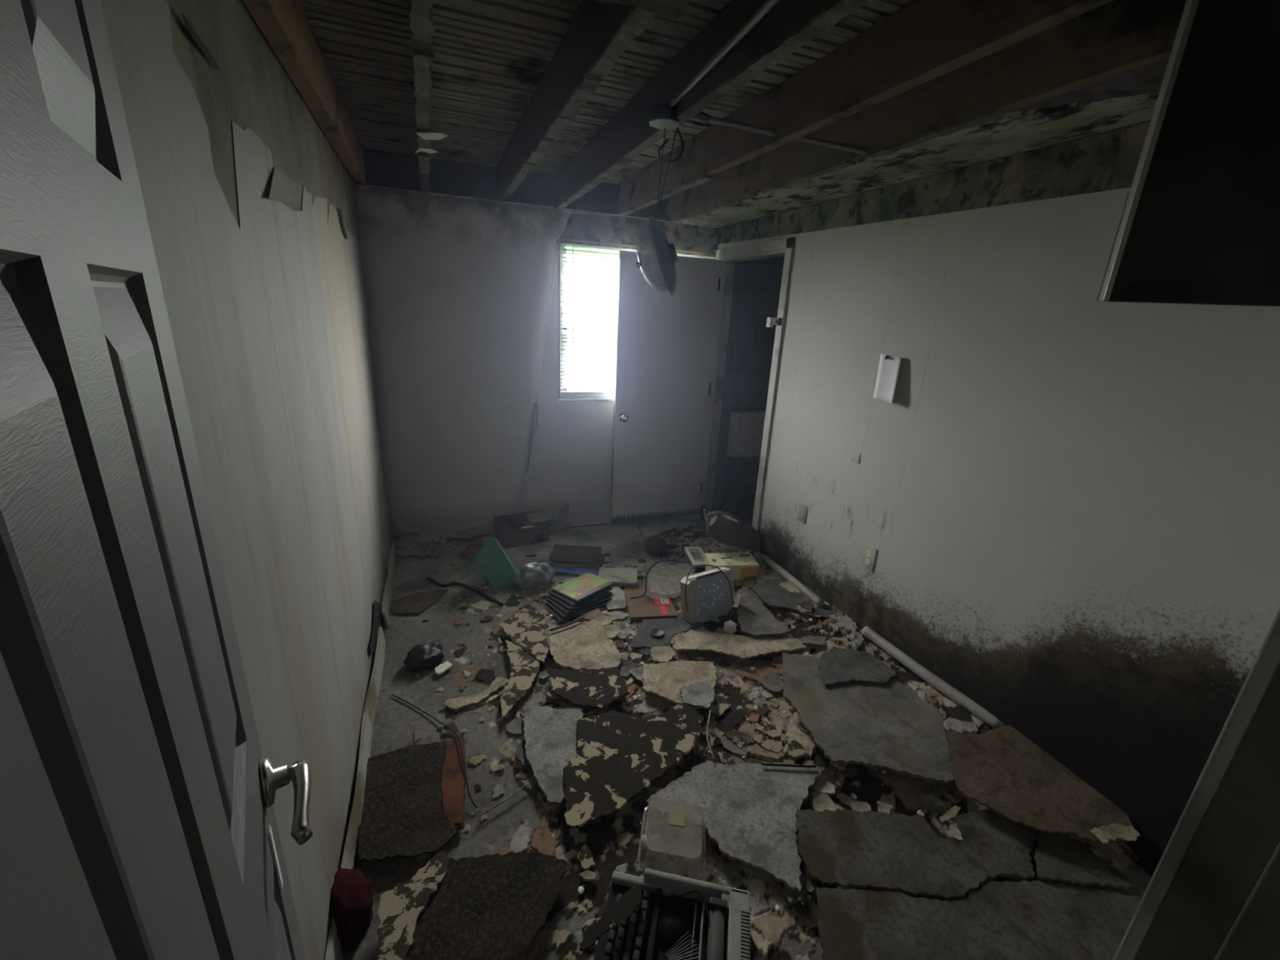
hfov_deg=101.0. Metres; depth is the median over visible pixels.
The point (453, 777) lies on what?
board
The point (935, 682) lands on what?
pipe
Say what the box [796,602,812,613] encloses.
shard
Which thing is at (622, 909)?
board
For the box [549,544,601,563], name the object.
book
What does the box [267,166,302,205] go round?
flap
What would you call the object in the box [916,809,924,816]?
chip
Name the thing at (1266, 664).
trim
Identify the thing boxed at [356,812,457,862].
board
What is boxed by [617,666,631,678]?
shard
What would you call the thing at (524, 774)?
shard
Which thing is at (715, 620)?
shard
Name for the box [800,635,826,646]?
shard
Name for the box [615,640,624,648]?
shard
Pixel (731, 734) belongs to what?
shard
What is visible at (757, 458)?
power cable
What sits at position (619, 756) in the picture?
board
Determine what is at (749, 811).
slab
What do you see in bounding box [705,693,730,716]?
shard
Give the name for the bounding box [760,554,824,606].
pipe
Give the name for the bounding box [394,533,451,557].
sheet
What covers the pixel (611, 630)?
shard
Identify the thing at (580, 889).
chip
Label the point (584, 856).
shard
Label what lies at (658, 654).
shard
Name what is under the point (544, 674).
shard
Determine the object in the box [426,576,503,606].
cable
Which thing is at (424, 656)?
bundle
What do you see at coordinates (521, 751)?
shard
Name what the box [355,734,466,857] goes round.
board
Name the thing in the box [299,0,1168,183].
ceiling
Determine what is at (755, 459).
power cable
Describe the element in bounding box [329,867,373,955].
bag
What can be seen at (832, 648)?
shard
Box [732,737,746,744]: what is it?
shard
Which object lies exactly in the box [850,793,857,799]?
chip
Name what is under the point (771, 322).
bracket
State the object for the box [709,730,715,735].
shard
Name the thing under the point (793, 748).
shard
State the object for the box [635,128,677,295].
lamp
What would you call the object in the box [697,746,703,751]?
chip
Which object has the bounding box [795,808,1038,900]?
slab
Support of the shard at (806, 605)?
on the shard at (802, 610)
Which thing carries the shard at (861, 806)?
on the rubble
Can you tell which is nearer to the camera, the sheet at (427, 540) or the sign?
the sheet at (427, 540)
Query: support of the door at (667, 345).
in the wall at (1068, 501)
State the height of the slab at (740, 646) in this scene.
0.010 m
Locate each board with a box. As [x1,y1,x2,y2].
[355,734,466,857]
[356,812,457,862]
[441,733,465,823]
[457,542,484,561]
[499,608,551,663]
[500,640,539,718]
[546,666,630,709]
[563,702,703,828]
[578,886,641,951]
[671,92,1159,227]
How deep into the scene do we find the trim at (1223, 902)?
0.41 m
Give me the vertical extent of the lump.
0.056 m
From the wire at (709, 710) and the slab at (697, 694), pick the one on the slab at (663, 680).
the slab at (697, 694)
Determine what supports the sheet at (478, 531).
on the rubble
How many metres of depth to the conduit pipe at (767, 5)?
1.30 m
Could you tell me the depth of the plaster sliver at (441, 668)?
2.39 m
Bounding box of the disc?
[649,627,664,637]
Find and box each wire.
[391,693,477,808]
[657,127,684,162]
[660,129,676,221]
[677,890,710,959]
[706,710,714,759]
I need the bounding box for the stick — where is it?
[550,616,584,631]
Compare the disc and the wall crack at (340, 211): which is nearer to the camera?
the wall crack at (340, 211)
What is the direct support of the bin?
on the rubble
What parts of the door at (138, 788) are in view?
handle lever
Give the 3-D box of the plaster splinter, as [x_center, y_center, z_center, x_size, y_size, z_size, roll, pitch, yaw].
[-0.454,1.073,1.768,0.185,0.005,0.011,-14,24,-42]
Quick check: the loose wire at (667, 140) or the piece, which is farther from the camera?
the loose wire at (667, 140)
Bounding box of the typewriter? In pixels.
[593,868,750,959]
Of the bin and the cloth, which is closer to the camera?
the bin
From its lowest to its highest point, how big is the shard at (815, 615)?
0.006 m
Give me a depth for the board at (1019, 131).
1.88 m
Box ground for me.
[567,350,615,386]
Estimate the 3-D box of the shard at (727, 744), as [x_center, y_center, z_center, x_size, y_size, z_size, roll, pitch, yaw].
[0.362,1.028,2.048,0.100,0.006,0.094,5,18,5]
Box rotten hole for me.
[368,600,382,655]
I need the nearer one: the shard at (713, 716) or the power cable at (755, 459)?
the shard at (713, 716)
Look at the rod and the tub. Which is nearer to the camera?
the tub
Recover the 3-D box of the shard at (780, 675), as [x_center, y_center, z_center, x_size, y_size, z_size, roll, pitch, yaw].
[0.646,0.912,2.454,0.041,0.011,0.049,-4,19,-21]
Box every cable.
[426,576,503,606]
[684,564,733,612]
[737,456,759,464]
[753,457,757,493]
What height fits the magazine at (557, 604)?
0.026 m
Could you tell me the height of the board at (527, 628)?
0.010 m
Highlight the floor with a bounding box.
[381,510,1151,896]
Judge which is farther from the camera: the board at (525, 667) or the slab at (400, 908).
the board at (525, 667)
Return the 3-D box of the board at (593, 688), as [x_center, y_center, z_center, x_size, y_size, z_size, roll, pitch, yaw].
[-0.223,0.890,2.293,0.317,0.010,0.306,-4,19,-21]
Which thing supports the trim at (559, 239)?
attached to the wall at (569, 436)
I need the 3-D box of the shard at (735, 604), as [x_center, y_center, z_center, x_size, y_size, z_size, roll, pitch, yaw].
[0.542,0.716,3.034,0.104,0.009,0.067,12,20,27]
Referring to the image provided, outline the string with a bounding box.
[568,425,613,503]
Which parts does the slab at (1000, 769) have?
pale torn edge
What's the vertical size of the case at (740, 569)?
0.108 m
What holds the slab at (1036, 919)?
on the rubble
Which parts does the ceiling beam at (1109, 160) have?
ceiling edge strip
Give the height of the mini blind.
0.996 m
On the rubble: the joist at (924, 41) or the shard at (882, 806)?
the shard at (882, 806)
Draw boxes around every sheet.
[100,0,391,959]
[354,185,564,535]
[391,588,448,614]
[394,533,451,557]
[419,533,455,547]
[420,524,493,538]
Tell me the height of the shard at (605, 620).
0.016 m
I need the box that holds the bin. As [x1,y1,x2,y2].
[472,535,518,588]
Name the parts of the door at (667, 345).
knob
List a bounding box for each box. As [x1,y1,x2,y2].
[493,510,549,548]
[648,102,711,129]
[726,410,765,457]
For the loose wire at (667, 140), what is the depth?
1.83 m
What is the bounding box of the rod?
[761,763,816,768]
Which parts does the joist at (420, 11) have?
paper strip, paper strip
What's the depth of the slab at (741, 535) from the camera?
3.46 m
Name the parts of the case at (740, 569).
lid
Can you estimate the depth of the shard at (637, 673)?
2.42 m
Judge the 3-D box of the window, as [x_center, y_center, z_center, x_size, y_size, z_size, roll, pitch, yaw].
[-0.085,-1.124,3.834,1.040,1.030,0.100,-4,19,-21]
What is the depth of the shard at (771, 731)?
2.12 m
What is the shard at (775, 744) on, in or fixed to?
on the rubble
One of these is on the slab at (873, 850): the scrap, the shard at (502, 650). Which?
the scrap
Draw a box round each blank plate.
[796,502,808,524]
[850,450,860,463]
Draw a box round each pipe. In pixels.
[668,0,778,106]
[689,116,777,136]
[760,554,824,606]
[794,136,866,154]
[861,626,1004,728]
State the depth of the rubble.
2.10 m
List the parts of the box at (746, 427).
door, door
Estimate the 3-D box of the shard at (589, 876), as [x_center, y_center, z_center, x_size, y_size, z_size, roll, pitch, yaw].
[-0.154,1.163,1.549,0.052,0.013,0.027,8,18,15]
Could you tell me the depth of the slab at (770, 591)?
3.00 m
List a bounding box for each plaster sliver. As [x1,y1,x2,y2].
[435,660,452,675]
[441,680,505,710]
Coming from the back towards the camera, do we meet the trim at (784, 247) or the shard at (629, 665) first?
the trim at (784, 247)
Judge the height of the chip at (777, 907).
0.006 m
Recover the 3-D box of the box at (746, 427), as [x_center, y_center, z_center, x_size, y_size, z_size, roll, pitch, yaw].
[0.904,-0.381,4.360,0.330,0.370,0.102,-4,19,-21]
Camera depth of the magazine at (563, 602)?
2.93 m
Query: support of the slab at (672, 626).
on the rubble
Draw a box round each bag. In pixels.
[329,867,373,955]
[513,560,557,591]
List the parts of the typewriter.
guide rail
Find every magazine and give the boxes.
[545,603,607,622]
[546,600,608,617]
[547,595,611,613]
[548,591,612,609]
[550,586,612,605]
[551,572,613,601]
[647,564,694,595]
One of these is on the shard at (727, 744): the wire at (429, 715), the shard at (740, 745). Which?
the shard at (740, 745)
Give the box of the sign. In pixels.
[701,505,712,522]
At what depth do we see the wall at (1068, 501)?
1.86 m
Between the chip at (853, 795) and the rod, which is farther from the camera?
the rod
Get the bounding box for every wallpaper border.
[555,213,719,257]
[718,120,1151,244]
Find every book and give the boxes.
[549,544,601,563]
[551,553,605,570]
[598,567,637,586]
[624,592,676,620]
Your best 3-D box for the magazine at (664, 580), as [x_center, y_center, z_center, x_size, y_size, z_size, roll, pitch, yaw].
[0.177,0.608,3.233,0.249,0.006,0.401,8,18,15]
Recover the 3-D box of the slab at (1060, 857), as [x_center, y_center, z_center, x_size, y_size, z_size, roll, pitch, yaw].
[1.331,1.166,1.629,0.291,0.012,0.169,4,18,4]
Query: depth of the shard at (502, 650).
2.55 m
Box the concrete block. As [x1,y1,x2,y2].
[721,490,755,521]
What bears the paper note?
attached to the wall at (1068, 501)
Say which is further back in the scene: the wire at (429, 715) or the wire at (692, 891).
the wire at (429, 715)
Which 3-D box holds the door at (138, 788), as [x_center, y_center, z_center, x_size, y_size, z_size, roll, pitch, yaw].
[-0.362,0.436,0.513,0.092,2.000,0.640,-9,21,-33]
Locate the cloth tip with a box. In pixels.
[554,502,569,533]
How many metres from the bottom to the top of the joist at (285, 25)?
0.181 m
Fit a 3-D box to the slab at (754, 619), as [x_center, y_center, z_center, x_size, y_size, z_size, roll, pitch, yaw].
[0.590,0.716,2.903,0.254,0.010,0.495,-2,18,-16]
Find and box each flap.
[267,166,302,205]
[525,402,538,473]
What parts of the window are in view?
sash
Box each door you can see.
[0,0,312,959]
[609,250,726,524]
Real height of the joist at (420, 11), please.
0.193 m
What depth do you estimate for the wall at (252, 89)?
1.19 m
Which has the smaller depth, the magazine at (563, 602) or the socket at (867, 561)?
the socket at (867, 561)
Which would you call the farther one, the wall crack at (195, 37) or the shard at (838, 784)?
the shard at (838, 784)
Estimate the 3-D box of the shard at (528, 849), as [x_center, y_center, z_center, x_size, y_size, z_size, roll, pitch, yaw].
[-0.336,1.140,1.622,0.024,0.009,0.026,-4,19,-21]
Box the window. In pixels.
[560,242,700,397]
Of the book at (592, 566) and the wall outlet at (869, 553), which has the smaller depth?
the wall outlet at (869, 553)
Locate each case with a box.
[680,566,733,623]
[704,552,759,579]
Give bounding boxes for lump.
[723,620,737,634]
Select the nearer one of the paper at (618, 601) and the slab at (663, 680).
the slab at (663, 680)
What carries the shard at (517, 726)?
on the rubble
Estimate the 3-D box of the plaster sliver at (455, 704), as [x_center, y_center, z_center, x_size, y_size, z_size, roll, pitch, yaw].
[-0.694,0.917,2.232,0.268,0.008,0.083,-9,21,-33]
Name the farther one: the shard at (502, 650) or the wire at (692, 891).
the shard at (502, 650)
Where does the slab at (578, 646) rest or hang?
on the rubble
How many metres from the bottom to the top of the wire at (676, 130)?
0.262 m
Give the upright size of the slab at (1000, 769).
0.061 m
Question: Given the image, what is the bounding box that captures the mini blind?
[560,243,699,394]
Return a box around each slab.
[376,849,448,959]
[522,702,583,805]
[544,619,622,671]
[630,609,703,648]
[641,659,717,711]
[646,760,824,893]
[673,630,815,659]
[679,680,715,708]
[705,511,760,551]
[737,585,790,636]
[750,577,835,618]
[782,652,955,784]
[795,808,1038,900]
[815,879,1142,959]
[817,647,896,686]
[946,724,1140,844]
[1034,831,1142,891]
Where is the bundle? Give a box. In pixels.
[403,641,444,672]
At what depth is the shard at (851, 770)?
1.95 m
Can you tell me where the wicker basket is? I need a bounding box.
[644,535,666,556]
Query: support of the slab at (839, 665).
on the slab at (888, 726)
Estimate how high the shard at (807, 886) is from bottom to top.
0.011 m
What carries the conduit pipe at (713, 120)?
attached to the joist at (924, 41)
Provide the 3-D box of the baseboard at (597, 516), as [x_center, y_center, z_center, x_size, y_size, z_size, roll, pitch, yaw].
[-0.137,0.271,4.189,1.230,0.125,0.014,-4,19,-21]
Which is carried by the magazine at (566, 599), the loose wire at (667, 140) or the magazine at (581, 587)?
the magazine at (581, 587)
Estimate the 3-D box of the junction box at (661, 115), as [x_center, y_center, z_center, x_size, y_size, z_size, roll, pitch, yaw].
[0.132,-1.199,1.748,0.218,0.052,0.108,-4,19,-21]
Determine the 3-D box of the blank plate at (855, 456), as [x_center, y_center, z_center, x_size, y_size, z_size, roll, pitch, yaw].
[1.101,-0.117,2.695,0.004,0.052,0.059,-4,19,-21]
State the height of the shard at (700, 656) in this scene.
0.007 m
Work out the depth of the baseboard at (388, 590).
2.99 m
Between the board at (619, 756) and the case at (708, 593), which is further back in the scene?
the case at (708, 593)
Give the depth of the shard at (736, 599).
3.07 m
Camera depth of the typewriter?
1.38 m
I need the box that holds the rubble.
[342,513,1141,959]
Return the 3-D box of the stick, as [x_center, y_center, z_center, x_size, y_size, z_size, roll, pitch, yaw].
[-0.369,0.738,2.698,0.201,0.010,0.020,-12,23,-38]
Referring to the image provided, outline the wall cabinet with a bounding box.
[1096,0,1279,306]
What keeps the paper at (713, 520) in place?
attached to the slab at (741, 535)
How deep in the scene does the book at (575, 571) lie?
3.33 m
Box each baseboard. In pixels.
[324,626,385,959]
[382,533,395,627]
[545,507,609,527]
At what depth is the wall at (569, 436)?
3.98 m
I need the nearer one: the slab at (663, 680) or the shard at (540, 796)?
the shard at (540, 796)
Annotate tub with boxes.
[637,798,706,878]
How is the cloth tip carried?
attached to the cloth
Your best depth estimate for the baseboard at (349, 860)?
1.77 m
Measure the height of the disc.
0.010 m
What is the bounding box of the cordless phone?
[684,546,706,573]
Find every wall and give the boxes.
[165,0,391,868]
[354,183,784,537]
[717,187,1279,876]
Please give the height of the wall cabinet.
0.520 m
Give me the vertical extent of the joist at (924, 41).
0.193 m
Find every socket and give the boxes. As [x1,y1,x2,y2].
[864,558,870,564]
[866,550,871,556]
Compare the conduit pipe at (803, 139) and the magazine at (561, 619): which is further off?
the magazine at (561, 619)
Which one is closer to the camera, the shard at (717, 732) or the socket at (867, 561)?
the shard at (717, 732)
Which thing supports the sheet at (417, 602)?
on the rubble
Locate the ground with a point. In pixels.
(567, 350)
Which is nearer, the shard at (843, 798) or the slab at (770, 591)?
the shard at (843, 798)
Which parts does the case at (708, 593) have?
plate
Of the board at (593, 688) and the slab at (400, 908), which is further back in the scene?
the board at (593, 688)
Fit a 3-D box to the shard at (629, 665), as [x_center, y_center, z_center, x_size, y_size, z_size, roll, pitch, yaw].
[-0.047,0.871,2.470,0.057,0.012,0.065,4,18,2]
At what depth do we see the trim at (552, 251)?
3.60 m
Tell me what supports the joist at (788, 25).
attached to the ceiling
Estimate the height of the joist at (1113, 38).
0.192 m
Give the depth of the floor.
1.65 m
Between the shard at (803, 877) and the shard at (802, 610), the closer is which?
the shard at (803, 877)
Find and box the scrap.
[939,804,961,822]
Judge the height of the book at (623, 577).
0.031 m
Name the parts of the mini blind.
ladder cord, rail, head rail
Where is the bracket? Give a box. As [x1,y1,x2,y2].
[765,317,782,327]
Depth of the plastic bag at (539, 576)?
3.12 m
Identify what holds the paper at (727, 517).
attached to the slab at (741, 535)
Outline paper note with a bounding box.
[873,353,902,404]
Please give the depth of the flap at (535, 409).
3.69 m
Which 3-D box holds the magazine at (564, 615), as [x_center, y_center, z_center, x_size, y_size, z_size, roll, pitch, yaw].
[-0.348,0.691,2.974,0.301,0.026,0.200,-11,22,-37]
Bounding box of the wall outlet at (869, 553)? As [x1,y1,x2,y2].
[860,542,877,572]
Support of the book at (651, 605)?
on the rubble
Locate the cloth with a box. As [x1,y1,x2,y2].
[549,519,572,533]
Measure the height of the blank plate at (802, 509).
0.110 m
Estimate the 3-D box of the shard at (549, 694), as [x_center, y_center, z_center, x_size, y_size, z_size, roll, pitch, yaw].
[-0.371,0.919,2.267,0.071,0.012,0.061,5,18,6]
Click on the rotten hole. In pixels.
(377, 611)
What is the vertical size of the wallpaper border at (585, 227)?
0.195 m
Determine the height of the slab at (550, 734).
0.010 m
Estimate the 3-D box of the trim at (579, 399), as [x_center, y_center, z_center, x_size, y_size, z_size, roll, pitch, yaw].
[-0.086,-0.601,3.930,1.062,0.020,0.044,-4,19,-21]
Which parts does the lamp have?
lamp shade, lamp wire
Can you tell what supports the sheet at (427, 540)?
on the sheet at (405, 544)
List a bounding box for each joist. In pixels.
[242,0,366,186]
[408,0,448,193]
[496,0,663,201]
[553,0,869,208]
[614,0,1112,216]
[664,0,1186,222]
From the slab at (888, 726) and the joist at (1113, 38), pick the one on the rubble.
the slab at (888, 726)
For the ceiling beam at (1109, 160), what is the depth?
1.98 m
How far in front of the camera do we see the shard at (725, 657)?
2.57 m
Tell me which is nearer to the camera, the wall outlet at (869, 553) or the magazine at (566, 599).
the wall outlet at (869, 553)
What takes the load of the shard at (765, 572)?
on the rubble
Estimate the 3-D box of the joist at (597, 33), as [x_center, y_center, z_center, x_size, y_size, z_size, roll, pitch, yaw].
[-0.218,-1.256,1.644,0.054,0.192,3.540,-4,19,-21]
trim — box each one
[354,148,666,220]
[551,250,553,396]
[558,238,705,399]
[558,398,613,402]
[704,236,795,533]
[1112,608,1279,959]
[1135,667,1279,959]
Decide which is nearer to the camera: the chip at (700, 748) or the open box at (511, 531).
the chip at (700, 748)
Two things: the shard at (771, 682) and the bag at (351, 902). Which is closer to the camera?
the bag at (351, 902)
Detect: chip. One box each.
[577,886,584,893]
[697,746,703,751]
[774,904,780,911]
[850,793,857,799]
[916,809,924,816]
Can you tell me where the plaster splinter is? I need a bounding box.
[478,782,528,816]
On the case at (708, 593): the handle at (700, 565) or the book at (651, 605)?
the handle at (700, 565)
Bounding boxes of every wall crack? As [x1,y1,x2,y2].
[181,13,221,70]
[339,208,347,239]
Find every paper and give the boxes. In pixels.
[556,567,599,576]
[605,585,626,609]
[709,515,717,525]
[721,515,737,522]
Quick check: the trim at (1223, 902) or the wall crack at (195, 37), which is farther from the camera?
the wall crack at (195, 37)
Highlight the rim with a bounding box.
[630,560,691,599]
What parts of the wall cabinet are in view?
edge trim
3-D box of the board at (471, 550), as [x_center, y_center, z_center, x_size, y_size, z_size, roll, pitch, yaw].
[-1.073,0.460,3.462,0.175,0.077,0.173,16,22,35]
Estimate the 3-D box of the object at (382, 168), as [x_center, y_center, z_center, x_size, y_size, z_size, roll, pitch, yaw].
[-0.529,-1.862,3.426,2.360,0.200,0.202,-4,19,-21]
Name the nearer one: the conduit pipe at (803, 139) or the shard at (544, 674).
the conduit pipe at (803, 139)
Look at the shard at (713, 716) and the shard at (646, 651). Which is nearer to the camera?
the shard at (713, 716)
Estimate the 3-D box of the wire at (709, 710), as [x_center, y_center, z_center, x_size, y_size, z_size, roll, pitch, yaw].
[0.268,0.976,2.036,0.025,0.015,0.235,4,18,3]
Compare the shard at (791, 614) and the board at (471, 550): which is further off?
the board at (471, 550)
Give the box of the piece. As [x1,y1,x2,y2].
[406,850,567,959]
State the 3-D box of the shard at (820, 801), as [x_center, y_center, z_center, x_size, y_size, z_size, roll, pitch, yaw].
[0.625,1.114,1.812,0.088,0.016,0.101,-4,19,-21]
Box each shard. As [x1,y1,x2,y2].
[497,648,506,652]
[505,717,524,734]
[515,738,529,767]
[519,768,533,779]
[526,846,534,852]
[536,788,560,811]
[539,671,548,679]
[545,688,559,699]
[577,844,595,870]
[578,870,596,881]
[591,615,613,626]
[602,624,620,639]
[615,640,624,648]
[616,633,626,639]
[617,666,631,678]
[623,661,635,670]
[628,666,643,682]
[640,648,650,655]
[649,645,675,662]
[696,653,704,659]
[704,710,716,719]
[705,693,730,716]
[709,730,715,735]
[711,617,719,622]
[713,729,724,735]
[720,735,746,755]
[722,655,730,659]
[725,728,753,745]
[732,600,738,608]
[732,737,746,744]
[733,596,739,602]
[733,736,743,748]
[753,723,783,752]
[755,721,781,739]
[759,671,783,693]
[764,571,773,575]
[775,672,782,679]
[782,740,808,758]
[789,613,799,617]
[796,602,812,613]
[796,720,808,732]
[798,878,816,894]
[799,873,810,881]
[800,601,811,609]
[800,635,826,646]
[810,776,835,795]
[810,791,836,811]
[812,612,820,617]
[828,645,837,651]
[835,779,842,787]
[835,793,856,808]
[840,763,857,777]
[848,801,871,812]
[875,800,891,813]

